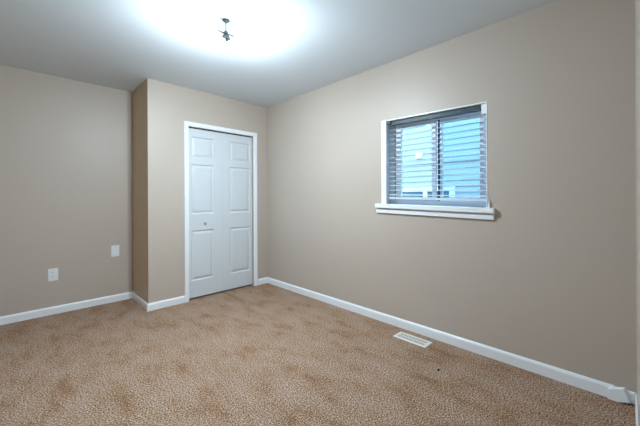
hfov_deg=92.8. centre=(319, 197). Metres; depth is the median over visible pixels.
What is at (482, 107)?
window blind
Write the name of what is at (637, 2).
wall
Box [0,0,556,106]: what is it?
ceiling
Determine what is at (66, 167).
wall
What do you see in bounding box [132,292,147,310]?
baseboard
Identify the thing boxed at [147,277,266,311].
baseboard
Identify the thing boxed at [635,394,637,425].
baseboard
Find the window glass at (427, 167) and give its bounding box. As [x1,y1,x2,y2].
[403,118,479,200]
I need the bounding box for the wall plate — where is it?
[111,245,118,256]
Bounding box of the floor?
[0,283,635,425]
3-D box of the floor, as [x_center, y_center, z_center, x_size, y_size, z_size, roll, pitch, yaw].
[-0.349,1.239,1.505,3.715,0.120,6.036,0,0,-45]
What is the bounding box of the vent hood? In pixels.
[415,153,422,158]
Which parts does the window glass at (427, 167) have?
house pane, house pane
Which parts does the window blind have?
ladder cord, rail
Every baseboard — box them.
[0,291,132,324]
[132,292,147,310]
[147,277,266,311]
[267,277,636,403]
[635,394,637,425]
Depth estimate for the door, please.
3.77 m
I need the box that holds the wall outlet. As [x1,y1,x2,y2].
[48,268,57,281]
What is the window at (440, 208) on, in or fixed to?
in the wall at (551, 279)
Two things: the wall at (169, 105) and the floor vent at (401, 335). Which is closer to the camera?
the floor vent at (401, 335)
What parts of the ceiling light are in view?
bulb, bulb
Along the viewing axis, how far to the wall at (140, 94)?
3.38 m
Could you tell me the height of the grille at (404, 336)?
0.004 m
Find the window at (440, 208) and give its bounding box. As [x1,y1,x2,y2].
[375,101,494,219]
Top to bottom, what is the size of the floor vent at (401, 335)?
0.007 m
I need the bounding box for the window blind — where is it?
[388,104,490,207]
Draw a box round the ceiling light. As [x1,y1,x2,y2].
[216,18,235,53]
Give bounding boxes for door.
[184,121,257,302]
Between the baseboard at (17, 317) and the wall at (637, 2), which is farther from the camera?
the baseboard at (17, 317)
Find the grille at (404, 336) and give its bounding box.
[397,333,428,344]
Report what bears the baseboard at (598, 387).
attached to the wall at (551, 279)
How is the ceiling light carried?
attached to the ceiling
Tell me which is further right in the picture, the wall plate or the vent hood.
the vent hood
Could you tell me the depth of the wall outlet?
3.11 m
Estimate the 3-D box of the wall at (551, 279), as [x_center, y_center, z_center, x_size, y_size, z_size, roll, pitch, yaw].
[0.894,-0.046,2.742,0.200,2.440,6.036,0,0,-45]
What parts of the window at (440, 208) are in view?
sash, sill, frame, sash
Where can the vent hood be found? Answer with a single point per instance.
(416, 154)
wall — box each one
[0,65,132,316]
[132,79,147,302]
[147,78,266,303]
[267,0,636,404]
[635,0,639,425]
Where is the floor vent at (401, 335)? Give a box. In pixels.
[394,332,431,347]

